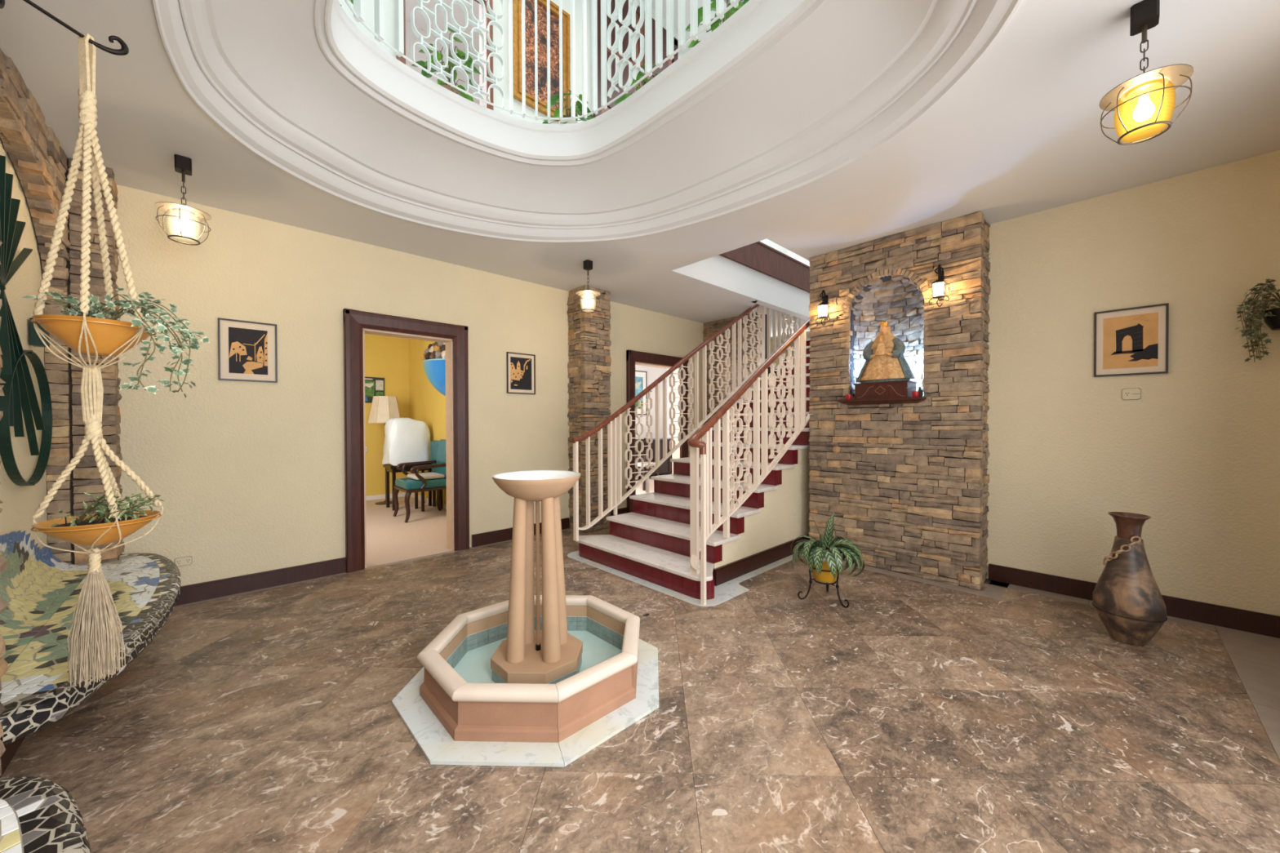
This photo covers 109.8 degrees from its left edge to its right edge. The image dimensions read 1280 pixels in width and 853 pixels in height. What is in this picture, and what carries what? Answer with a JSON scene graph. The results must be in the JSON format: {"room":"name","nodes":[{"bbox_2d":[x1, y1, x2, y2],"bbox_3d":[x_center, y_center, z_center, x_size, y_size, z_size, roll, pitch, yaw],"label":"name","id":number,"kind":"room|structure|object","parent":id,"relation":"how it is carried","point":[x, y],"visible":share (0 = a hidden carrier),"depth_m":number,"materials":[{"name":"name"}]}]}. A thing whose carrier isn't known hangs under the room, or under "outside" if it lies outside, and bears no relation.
{"room":"entrance hall","nodes":[
{"label":"entrance hall","id":0,"kind":"room"},
{"bbox_2d":[0,48,124,779],"bbox_3d":[-1.748,-0.152,0.878,0.488,2.800,5.202,-1,1,-43],"label":"stone wall","id":1,"kind":"structure","parent":0,"point":[41,165],"depth_m":2.59,"materials":[{"name":"brown stone"}]},
{"bbox_2d":[0,137,47,549],"bbox_3d":[-2.720,-0.134,1.783,0.100,2.750,2.050,-1,1,-43],"label":"wall niche","id":2,"kind":"object","parent":1,"relation":"in","point":[19,506],"depth_m":2.28,"materials":[{"name":"paint"}]},
{"bbox_2d":[0,155,52,486],"bbox_3d":[-2.903,-0.448,2.090,0.058,1.486,1.095,-1,1,-43],"label":"wall sculpture","id":3,"kind":"object","parent":2,"relation":"attached to","point":[19,390],"visible":1,"depth_m":2.09,"materials":[{"name":"green metal"}]},
{"bbox_2d":[0,0,128,55],"bbox_3d":[-1.729,-1.228,1.325,0.278,0.140,0.214,-1,1,-43],"label":"iron bracket","id":4,"kind":"object","parent":1,"relation":"attached to","point":[124,50],"visible":1,"depth_m":1.43,"materials":[{"name":"black metal"}]},
{"bbox_2d":[32,33,163,687],"bbox_3d":[-1.714,-0.216,1.453,0.247,2.050,0.227,0,1,9],"label":"macrame hanger","id":5,"kind":"object","parent":4,"relation":"hanging from","point":[96,623],"visible":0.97,"depth_m":1.42,"materials":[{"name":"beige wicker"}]},
{"bbox_2d":[31,488,164,546],"bbox_3d":[-1.712,0.281,1.436,0.284,0.184,0.296,-1,1,-43],"label":"potted plant","id":6,"kind":"object","parent":5,"relation":"hanging from","point":[84,529],"visible":0.94,"depth_m":1.41,"materials":[{"name":"plant"}]},
{"bbox_2d":[20,287,209,399],"bbox_3d":[-1.656,-0.268,1.429,0.402,0.358,0.255,0,1,5],"label":"potted plant","id":7,"kind":"object","parent":5,"relation":"hanging from","point":[108,335],"visible":0.93,"depth_m":1.41,"materials":[{"name":"plant"}]},
{"bbox_2d":[31,314,155,356],"bbox_3d":[-1.730,-0.279,1.435,0.252,0.100,0.252,-1,1,-43],"label":"bowl","id":8,"kind":"object","parent":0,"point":[108,335],"depth_m":1.38,"materials":[{"name":"orange ceramic"}]},
{"bbox_2d":[31,510,160,546],"bbox_3d":[-1.728,0.333,1.441,0.264,0.080,0.264,-1,1,-43],"label":"bowl","id":9,"kind":"object","parent":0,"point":[84,531],"depth_m":1.40,"materials":[{"name":"orange ceramic"}]},
{"bbox_2d":[364,333,409,496],"bbox_3d":[-4.884,-0.201,6.872,2.750,2.800,0.100,-1,1,-43],"label":"wall","id":10,"kind":"structure","parent":0,"point":[387,357],"depth_m":7.41,"materials":[{"name":"paint"}]},
{"bbox_2d":[364,376,384,403],"bbox_3d":[-4.369,-0.592,7.276,0.420,0.420,0.017,-1,1,-43],"label":"poster","id":11,"kind":"object","parent":10,"relation":"attached to","point":[374,386],"visible":0.49,"depth_m":7.31,"materials":[{"name":"paper"}]},
{"bbox_2d":[365,492,405,500],"bbox_3d":[-4.851,1.163,6.833,2.520,0.069,0.015,-1,1,-43],"label":"baseboard","id":12,"kind":"structure","parent":10,"relation":"attached to","point":[402,494],"depth_m":7.38,"materials":[{"name":"white paint"}]},
{"bbox_2d":[408,338,446,504],"bbox_3d":[-2.627,-0.203,6.371,0.100,2.800,3.730,-1,1,-43],"label":"wall","id":13,"kind":"structure","parent":0,"point":[427,405],"depth_m":7.14,"materials":[{"name":"paint"}]},
{"bbox_2d":[410,493,446,509],"bbox_3d":[-2.670,1.161,6.350,0.015,0.069,3.685,-1,1,-43],"label":"baseboard","id":14,"kind":"structure","parent":13,"relation":"attached to","point":[426,500],"depth_m":7.09,"materials":[{"name":"white paint"}]},
{"bbox_2d":[422,358,445,395],"bbox_3d":[-2.721,-0.686,6.162,0.315,0.579,1.973,-1,1,-43],"label":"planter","id":15,"kind":"object","parent":13,"relation":"attached to","point":[434,369],"visible":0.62,"depth_m":6.02,"materials":[{"name":"blue ceramic"}]},
{"bbox_2d":[420,352,426,360],"bbox_3d":[-3.087,-0.996,6.473,0.121,0.143,0.124,0,1,-30],"label":"seashell","id":16,"kind":"object","parent":15,"relation":"in","point":[422,357],"visible":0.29,"depth_m":6.42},
{"bbox_2d":[424,351,431,359],"bbox_3d":[-2.963,-0.983,6.330,0.122,0.142,0.125,-1,1,-37],"label":"seashell","id":17,"kind":"object","parent":15,"relation":"in","point":[427,355],"visible":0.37,"depth_m":6.28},
{"bbox_2d":[429,346,435,353],"bbox_3d":[-2.937,-1.075,6.407,0.145,0.143,0.138,0,1,33],"label":"seashell","id":18,"kind":"object","parent":17,"relation":"on","point":[432,348],"visible":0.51,"depth_m":6.35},
{"bbox_2d":[429,351,435,359],"bbox_3d":[-2.799,-0.964,6.148,0.131,0.147,0.128,0,1,38],"label":"seashell","id":19,"kind":"object","parent":15,"relation":"in","point":[433,355],"visible":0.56,"depth_m":6.10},
{"bbox_2d":[434,345,439,351],"bbox_3d":[-2.800,-1.067,6.262,0.126,0.127,0.127,0,1,7],"label":"seashell","id":20,"kind":"object","parent":19,"relation":"on","point":[437,347],"visible":0.21,"depth_m":6.21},
{"bbox_2d":[435,350,442,358],"bbox_3d":[-2.668,-0.947,6.014,0.137,0.141,0.144,0,1,5],"label":"seashell","id":21,"kind":"object","parent":15,"relation":"in","point":[438,353],"visible":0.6,"depth_m":5.95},
{"bbox_2d":[439,344,444,351],"bbox_3d":[-2.645,-1.053,6.102,0.126,0.128,0.126,0,1,7],"label":"seashell","id":22,"kind":"object","parent":21,"relation":"on","point":[442,348],"visible":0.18,"depth_m":6.05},
{"bbox_2d":[441,350,445,359],"bbox_3d":[-2.504,-0.934,5.852,0.131,0.136,0.131,0,1,44],"label":"seashell","id":23,"kind":"object","parent":15,"relation":"in","point":[443,353],"visible":0.27,"depth_m":5.80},
{"bbox_2d":[405,0,479,104],"bbox_3d":[-2.492,-4.007,5.640,4.000,3.780,2.540,-1,1,-43],"label":"wall","id":24,"kind":"structure","parent":0,"point":[420,24],"depth_m":6.50,"materials":[{"name":"white paint"}]},
{"bbox_2d":[115,0,787,586],"bbox_3d":[-0.447,-2.304,5.755,9.100,7.000,0.120,-1,1,-43],"label":"wall","id":25,"kind":"structure","parent":0,"point":[249,476],"depth_m":3.56,"materials":[{"name":"beige paint"}]},
{"bbox_2d":[174,555,192,566],"bbox_3d":[-3.164,0.936,3.117,0.088,0.062,0.010,-1,1,-43],"label":"wall socket","id":26,"kind":"object","parent":25,"relation":"attached to","point":[184,561],"visible":0.89,"depth_m":3.12,"materials":[{"name":"beige plastic"}]},
{"bbox_2d":[217,317,277,382],"bbox_3d":[-2.910,-0.558,3.342,0.331,0.446,0.017,-1,1,-43],"label":"framed print","id":27,"kind":"object","parent":25,"relation":"attached to","point":[247,351],"visible":1,"depth_m":3.34,"materials":[{"name":"paper"}]},
{"bbox_2d":[175,557,346,605],"bbox_3d":[-2.905,1.165,3.356,1.230,0.122,0.022,-1,1,-43],"label":"baseboard","id":28,"kind":"structure","parent":25,"relation":"attached to","point":[190,593],"depth_m":3.38,"materials":[{"name":"brown wood"}]},
{"bbox_2d":[342,308,469,573],"bbox_3d":[-2.131,0.116,4.155,1.034,2.199,0.195,-1,1,-43],"label":"door frame","id":29,"kind":"structure","parent":25,"relation":"in","point":[357,323],"depth_m":4.02,"materials":[{"name":"brown wood"}]},
{"bbox_2d":[395,0,493,110],"bbox_3d":[-1.893,-3.342,4.374,0.900,2.270,0.170,-1,1,-43],"label":"door","id":30,"kind":"structure","parent":25,"relation":"in","point":[486,20],"depth_m":4.60,"materials":[{"name":"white wood"}]},
{"bbox_2d":[506,351,535,394],"bbox_3d":[-1.287,-0.573,4.877,0.335,0.438,0.017,-1,1,-43],"label":"framed print","id":31,"kind":"object","parent":25,"relation":"attached to","point":[521,367],"visible":1,"depth_m":4.88,"materials":[{"name":"paper"}]},
{"bbox_2d":[471,517,569,547],"bbox_3d":[-1.261,1.145,4.911,1.165,0.122,0.022,-1,1,-43],"label":"baseboard","id":32,"kind":"structure","parent":25,"relation":"attached to","point":[500,535],"depth_m":4.68,"materials":[{"name":"brown wood"}]},
{"bbox_2d":[512,0,570,121],"bbox_3d":[-1.092,-4.155,5.016,0.720,1.280,0.049,-1,1,-43],"label":"framed painting","id":33,"kind":"object","parent":25,"relation":"attached to","point":[517,4],"visible":0.72,"depth_m":5.01,"materials":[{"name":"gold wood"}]},
{"bbox_2d":[610,507,627,515],"bbox_3d":[-0.357,1.133,5.766,0.585,0.122,0.022,-1,1,-43],"label":"baseboard","id":34,"kind":"structure","parent":25,"relation":"attached to","point":[624,510],"depth_m":5.85,"materials":[{"name":"brown wood"}]},
{"bbox_2d":[593,0,678,117],"bbox_3d":[-0.009,-3.919,6.042,1.520,3.380,0.050,-1,1,-43],"label":"door","id":35,"kind":"structure","parent":25,"relation":"in","point":[625,7],"depth_m":5.82,"materials":[{"name":"brown wood"}]},
{"bbox_2d":[626,349,688,512],"bbox_3d":[0.226,0.087,6.384,1.194,2.199,0.195,-1,1,-43],"label":"door","id":36,"kind":"structure","parent":25,"relation":"in","point":[633,357],"depth_m":6.21,"materials":[{"name":"brown wood"}]},
{"bbox_2d":[566,284,611,532],"bbox_3d":[-0.595,-0.197,5.302,0.398,2.797,0.357,-1,1,-43],"label":"stone pillar","id":37,"kind":"structure","parent":0,"point":[588,366],"depth_m":5.19,"materials":[{"name":"brown stone"}]},
{"bbox_2d":[0,0,1279,342],"bbox_3d":[1.389,-1.899,3.819,9.100,0.624,5.460,-1,1,-43],"label":"ceiling","id":38,"kind":"structure","parent":0,"point":[1020,134],"depth_m":2.53,"materials":[{"name":"paint"}]},
{"bbox_2d":[154,154,211,244],"bbox_3d":[-2.664,-1.323,2.625,0.234,0.480,0.234,-1,1,-43],"label":"pendant lamp","id":39,"kind":"object","parent":38,"relation":"hanging from","point":[182,219],"visible":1,"depth_m":2.59,"materials":[{"name":"glass"}]},
{"bbox_2d":[411,26,482,102],"bbox_3d":[-1.310,-2.450,3.148,0.429,0.483,0.407,0,1,-2],"label":"plant","id":40,"kind":"object","parent":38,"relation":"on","point":[460,54],"visible":0.38,"depth_m":3.10,"materials":[{"name":"green plant"}]},
{"bbox_2d":[331,0,804,155],"bbox_3d":[-0.397,-2.086,2.182,1.839,0.232,2.499,-1,1,-43],"label":"trim","id":41,"kind":"structure","parent":38,"relation":"attached to","point":[755,18],"depth_m":2.79,"materials":[{"name":"white paint"}]},
{"bbox_2d":[344,0,740,121],"bbox_3d":[-0.400,-2.692,2.174,1.606,0.983,2.258,-1,1,-43],"label":"railing","id":42,"kind":"object","parent":41,"relation":"on","point":[358,10],"visible":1,"depth_m":2.96,"materials":[{"name":"white metal"}]},
{"bbox_2d":[542,89,594,124],"bbox_3d":[-0.550,-2.377,3.475,0.444,0.393,0.411,0,1,-14],"label":"plant","id":43,"kind":"object","parent":41,"relation":"on","point":[553,99],"visible":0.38,"depth_m":3.43,"materials":[{"name":"green plant"}]},
{"bbox_2d":[151,0,1022,242],"bbox_3d":[-0.324,-1.763,2.239,3.061,0.416,3.799,-1,1,-43],"label":"trim","id":44,"kind":"structure","parent":38,"relation":"attached to","point":[832,82],"depth_m":2.63,"materials":[{"name":"paint"}]},
{"bbox_2d":[576,259,599,312],"bbox_3d":[-0.498,-1.346,4.317,0.234,0.480,0.234,-1,1,-43],"label":"pendant lamp","id":45,"kind":"object","parent":38,"relation":"hanging from","point":[587,304],"visible":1,"depth_m":4.27,"materials":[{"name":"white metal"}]},
{"bbox_2d":[613,62,661,104],"bbox_3d":[0.064,-2.397,3.177,0.438,0.367,0.418,-1,1,-43],"label":"plant","id":46,"kind":"object","parent":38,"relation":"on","point":[640,74],"visible":0.27,"depth_m":3.16,"materials":[{"name":"green plant"}]},
{"bbox_2d":[685,0,749,47],"bbox_3d":[0.508,-2.424,2.700,0.428,0.427,0.391,-1,1,-43],"label":"plant","id":47,"kind":"object","parent":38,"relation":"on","point":[732,10],"visible":0.13,"depth_m":2.71,"materials":[{"name":"green plant"}]},
{"bbox_2d":[719,241,811,293],"bbox_3d":[2.042,-2.154,6.186,4.695,0.365,0.034,-1,1,-43],"label":"beam","id":48,"kind":"structure","parent":38,"relation":"attached to","point":[758,256],"depth_m":5.89,"materials":[{"name":"brown wood"}]},
{"bbox_2d":[751,271,810,319],"bbox_3d":[2.597,-1.932,6.820,3.120,0.624,0.120,-1,1,-43],"label":"beam","id":49,"kind":"structure","parent":38,"relation":"attached to","point":[775,294],"depth_m":6.13,"materials":[{"name":"paint"}]},
{"bbox_2d":[1098,0,1193,145],"bbox_3d":[1.879,-1.328,1.676,0.234,0.480,0.234,-1,1,-43],"label":"pendant lamp","id":50,"kind":"object","parent":38,"relation":"hanging from","point":[1144,104],"visible":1,"depth_m":1.64,"materials":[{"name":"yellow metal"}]},
{"bbox_2d":[0,473,1279,852],"bbox_3d":[-0.030,1.260,5.142,9.400,0.121,9.300,-1,1,-43],"label":"floor","id":51,"kind":"structure","parent":0,"point":[918,714],"depth_m":1.81,"materials":[{"name":"brown stone"}]},
{"bbox_2d":[0,776,90,852],"bbox_3d":[-0.849,1.040,0.356,0.447,0.417,1.998,-1,1,-43],"label":"bench","id":52,"kind":"object","parent":51,"relation":"on","point":[37,815],"visible":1,"depth_m":0.95,"materials":[{"name":"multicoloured tile"}]},
{"bbox_2d":[0,530,181,777],"bbox_3d":[-2.551,0.818,2.096,0.557,0.838,2.216,-1,1,-43],"label":"bench","id":53,"kind":"object","parent":51,"relation":"on","point":[41,591],"visible":0.81,"depth_m":1.92,"materials":[{"name":"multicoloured tile"}]},
{"bbox_2d":[368,395,401,505],"bbox_3d":[-3.956,0.364,6.997,0.444,1.660,0.443,0,1,-21],"label":"floor lamp","id":54,"kind":"object","parent":51,"relation":"on","point":[383,408],"visible":0.67,"depth_m":6.84,"materials":[{"name":"brown metal"}]},
{"bbox_2d":[382,463,431,511],"bbox_3d":[-3.446,0.875,6.698,0.580,0.639,0.400,-1,1,-43],"label":"side table","id":55,"kind":"object","parent":51,"relation":"on","point":[388,468],"visible":0.55,"depth_m":6.58,"materials":[{"name":"black wood"}]},
{"bbox_2d":[382,417,431,466],"bbox_3d":[-3.458,0.213,6.690,0.642,0.689,0.407,-1,1,-43],"label":"cover","id":56,"kind":"object","parent":55,"relation":"on","point":[406,440],"visible":0.94,"depth_m":6.52,"materials":[{"name":"white fabric"}]},
{"bbox_2d":[392,439,446,523],"bbox_3d":[-2.872,0.696,6.028,0.676,1.026,0.624,-1,1,-43],"label":"armchair","id":57,"kind":"object","parent":51,"relation":"on","point":[409,486],"visible":0.84,"depth_m":5.90,"materials":[{"name":"teal leather"}]},
{"bbox_2d":[406,472,444,479],"bbox_3d":[-2.872,0.665,6.029,0.360,0.048,0.420,-1,1,-43],"label":"seat cushion","id":58,"kind":"object","parent":57,"relation":"on","point":[425,475],"visible":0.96,"depth_m":5.94,"materials":[{"name":"beige fabric"}]},
{"bbox_2d":[414,440,443,511],"bbox_3d":[-3.063,0.700,6.523,0.300,0.990,0.320,-1,1,-43],"label":"chair","id":59,"kind":"object","parent":51,"relation":"on","point":[433,445],"visible":0.42,"depth_m":6.53,"materials":[{"name":"teal fabric"}]},
{"bbox_2d":[391,470,658,767],"bbox_3d":[-0.505,0.733,2.225,1.188,0.992,1.188,-1,1,-43],"label":"fountain","id":60,"kind":"object","parent":51,"relation":"on","point":[526,679],"visible":1,"depth_m":2.05,"materials":[{"name":"white stone"}]},
{"bbox_2d":[419,612,638,742],"bbox_3d":[-0.504,1.140,2.229,0.980,0.152,0.980,-1,1,-43],"label":"basin","id":61,"kind":"object","parent":60,"relation":"in","point":[478,652],"depth_m":2.02,"materials":[{"name":"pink stone"}]},
{"bbox_2d":[492,470,580,501],"bbox_3d":[-0.507,0.300,2.221,0.425,0.124,0.425,-1,1,-43],"label":"bowl","id":62,"kind":"object","parent":60,"relation":"on","point":[530,485],"depth_m":2.10,"materials":[{"name":"beige ceramic"}]},
{"bbox_2d":[635,438,660,490],"bbox_3d":[0.090,0.692,8.486,0.420,0.949,0.400,-1,1,-43],"label":"dining chair","id":63,"kind":"object","parent":51,"relation":"on","point":[639,464],"visible":0.41,"depth_m":8.48,"materials":[{"name":"black wood"}]},
{"bbox_2d":[635,438,671,480],"bbox_3d":[0.295,0.719,10.249,1.580,0.859,0.560,-1,1,-43],"label":"sideboard","id":64,"kind":"object","parent":51,"relation":"on","point":[666,467],"visible":0.23,"depth_m":10.06,"materials":[{"name":"black wood"}]},
{"bbox_2d":[567,551,803,606],"bbox_3d":[0.465,1.208,4.196,1.680,0.002,1.725,-1,1,-43],"label":"trim","id":65,"kind":"structure","parent":51,"relation":"on","point":[724,592],"depth_m":3.45,"materials":[{"name":"white stone"}]},
{"bbox_2d":[576,337,813,599],"bbox_3d":[1.888,-0.331,5.530,5.494,3.040,1.575,-1,1,-43],"label":"staircase","id":66,"kind":"structure","parent":51,"relation":"on","point":[651,543],"depth_m":4.03,"materials":[{"name":"tile"}]},
{"bbox_2d":[571,303,803,541],"bbox_3d":[0.988,-0.718,5.582,4.406,3.482,0.050,-1,1,-43],"label":"stair railing","id":67,"kind":"object","parent":66,"relation":"on","point":[615,498],"visible":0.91,"depth_m":4.99,"materials":[{"name":"beige metal"}]},
{"bbox_2d":[687,318,813,605],"bbox_3d":[1.305,-0.155,3.983,2.655,2.721,0.174,-1,1,-43],"label":"stair railing","id":68,"kind":"object","parent":66,"relation":"on","point":[697,544],"visible":0.98,"depth_m":3.60,"materials":[{"name":"beige metal"}]},
{"bbox_2d":[797,551,848,608],"bbox_3d":[1.330,1.028,3.149,0.323,0.373,0.318,-1,1,-43],"label":"plant stand","id":69,"kind":"object","parent":51,"relation":"on","point":[837,575],"visible":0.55,"depth_m":3.09,"materials":[{"name":"black metal"}]},
{"bbox_2d":[791,511,864,582],"bbox_3d":[1.317,0.840,3.155,0.497,0.467,0.474,-1,1,-43],"label":"potted plant","id":70,"kind":"object","parent":69,"relation":"on","point":[829,547],"visible":0.97,"depth_m":3.07,"materials":[{"name":"green plant"}]},
{"bbox_2d":[1092,511,1167,646],"bbox_3d":[2.769,0.857,2.549,0.290,0.717,0.290,-1,1,-43],"label":"clay vase","id":71,"kind":"object","parent":51,"relation":"on","point":[1127,598],"visible":1,"depth_m":2.49,"materials":[{"name":"brown ceramic"}]},
{"bbox_2d":[635,364,666,439],"bbox_3d":[-1.352,-0.235,9.249,5.650,2.800,0.100,-1,1,-43],"label":"wall","id":72,"kind":"structure","parent":0,"point":[653,374],"depth_m":10.76,"materials":[{"name":"white paint"}]},
{"bbox_2d":[635,370,647,414],"bbox_3d":[-0.150,-0.779,10.300,0.850,1.020,0.017,-1,1,-43],"label":"framed picture","id":73,"kind":"object","parent":72,"relation":"attached to","point":[641,378],"visible":0.31,"depth_m":10.47,"materials":[{"name":"white paper"}]},
{"bbox_2d":[635,376,643,408],"bbox_3d":[-0.151,-0.779,10.301,0.610,0.740,0.001,-1,1,-43],"label":"print","id":74,"kind":"object","parent":73,"relation":"attached to","point":[638,380],"depth_m":10.42},
{"bbox_2d":[666,368,671,473],"bbox_3d":[1.740,-0.252,10.019,0.100,2.800,3.030,-1,1,-43],"label":"wall","id":75,"kind":"structure","parent":0,"point":[668,388],"depth_m":11.04,"materials":[{"name":"white paint"}]},
{"bbox_2d":[652,0,729,40],"bbox_3d":[1.376,-5.891,3.781,9.100,0.200,5.460,-1,1,-43],"label":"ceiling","id":76,"kind":"structure","parent":0,"point":[704,33],"depth_m":6.35,"materials":[{"name":"paint"}]},
{"bbox_2d":[702,312,770,427],"bbox_3d":[1.448,-0.217,6.792,0.359,2.798,1.002,-1,1,-43],"label":"stone pillar","id":77,"kind":"structure","parent":0,"point":[710,328],"depth_m":6.71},
{"bbox_2d":[787,249,809,355],"bbox_3d":[3.754,-2.289,8.008,0.100,6.900,2.700,-1,1,-43],"label":"wall","id":78,"kind":"structure","parent":0,"point":[790,254],"depth_m":8.71,"materials":[{"name":"white paint"}]},
{"bbox_2d":[808,211,991,589],"bbox_3d":[2.175,-0.192,3.901,0.401,2.798,1.333,-1,1,-43],"label":"stone wall","id":79,"kind":"structure","parent":0,"point":[906,484],"depth_m":3.66,"materials":[{"name":"brown stone"}]},
{"bbox_2d":[815,289,830,325],"bbox_3d":[1.659,-1.074,4.067,0.112,0.328,0.110,0,1,-2],"label":"wall lantern","id":80,"kind":"object","parent":79,"relation":"attached to","point":[823,308],"visible":1,"depth_m":4.05,"materials":[{"name":"white glass"}]},
{"bbox_2d":[838,396,926,404],"bbox_3d":[2.089,-0.211,3.825,0.365,0.045,0.640,-1,1,-43],"label":"shelf","id":81,"kind":"object","parent":79,"relation":"attached to","point":[911,399],"visible":0.96,"depth_m":3.68,"materials":[{"name":"brown wood"}]},
{"bbox_2d":[845,394,852,399],"bbox_3d":[1.821,-0.257,3.922,0.052,0.046,0.051,-1,1,-43],"label":"votive candle","id":82,"kind":"object","parent":81,"relation":"on","point":[847,396],"visible":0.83,"depth_m":3.90,"materials":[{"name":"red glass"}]},
{"bbox_2d":[853,380,917,399],"bbox_3d":[2.079,-0.303,3.816,0.246,0.138,0.422,-1,1,-43],"label":"pedestal","id":83,"kind":"object","parent":81,"relation":"on","point":[899,388],"visible":0.98,"depth_m":3.71,"materials":[{"name":"brown wood"}]},
{"bbox_2d":[856,320,915,382],"bbox_3d":[2.073,-0.633,3.811,0.240,0.520,0.449,-1,1,-43],"label":"statue","id":84,"kind":"object","parent":83,"relation":"on","point":[886,361],"visible":0.98,"depth_m":3.74,"materials":[{"name":"paint"}]},
{"bbox_2d":[911,391,919,396],"bbox_3d":[2.175,-0.255,3.548,0.052,0.046,0.051,-1,1,-43],"label":"votive candle","id":85,"kind":"object","parent":81,"relation":"on","point":[914,393],"visible":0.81,"depth_m":3.53,"materials":[{"name":"red glass"}]},
{"bbox_2d":[917,386,922,396],"bbox_3d":[2.211,-0.272,3.553,0.030,0.080,0.029,-1,1,-43],"label":"bottle","id":86,"kind":"object","parent":81,"relation":"on","point":[919,388],"visible":0.69,"depth_m":3.54,"materials":[{"name":"black glass"}]},
{"bbox_2d":[928,264,949,306],"bbox_3d":[2.275,-1.070,3.415,0.112,0.328,0.110,0,1,-2],"label":"wall lantern","id":87,"kind":"object","parent":79,"relation":"attached to","point":[939,286],"visible":1,"depth_m":3.40,"materials":[{"name":"white glass"}]},
{"bbox_2d":[985,150,1279,616],"bbox_3d":[2.902,-0.191,3.493,0.140,2.796,2.890,-1,1,-43],"label":"wall","id":88,"kind":"structure","parent":0,"point":[1197,455],"depth_m":2.94,"materials":[{"name":"beige paint"}]},
{"bbox_2d":[1093,302,1168,377],"bbox_3d":[3.261,-0.565,2.993,0.017,0.446,0.334,-1,1,-43],"label":"framed print","id":89,"kind":"object","parent":88,"relation":"attached to","point":[1129,341],"visible":1,"depth_m":2.99,"materials":[{"name":"paper"}]},
{"bbox_2d":[1121,387,1141,399],"bbox_3d":[3.270,-0.216,2.993,0.010,0.078,0.088,-1,1,-43],"label":"wall socket","id":90,"kind":"object","parent":88,"relation":"attached to","point":[1134,393],"visible":1,"depth_m":2.99,"materials":[{"name":"beige plastic"}]},
{"bbox_2d":[988,564,1279,638],"bbox_3d":[3.249,1.149,3.026,0.022,0.122,1.440,-1,1,-43],"label":"baseboard","id":91,"kind":"structure","parent":88,"relation":"attached to","point":[1267,624],"depth_m":2.84,"materials":[{"name":"brown wood"}]},
{"bbox_2d":[1262,307,1279,330],"bbox_3d":[3.605,-0.600,2.504,0.170,0.110,0.170,-1,1,-43],"label":"pot","id":92,"kind":"object","parent":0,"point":[1271,317],"depth_m":2.51,"materials":[{"name":"black metal"}]},
{"bbox_3d":[1.907,-0.160,0.660,5.480,2.796,0.140,-1,1,-43],"label":"wall","id":93,"kind":"structure","parent":0,"visible":0},
{"bbox_2d":[1234,278,1279,362],"bbox_3d":[3.545,-0.603,2.485,0.268,0.472,0.265,0,1,31],"label":"ivy","id":94,"kind":"object","parent":93,"relation":"attached to","point":[1271,317],"visible":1,"depth_m":2.54,"materials":[{"name":"green plant"}]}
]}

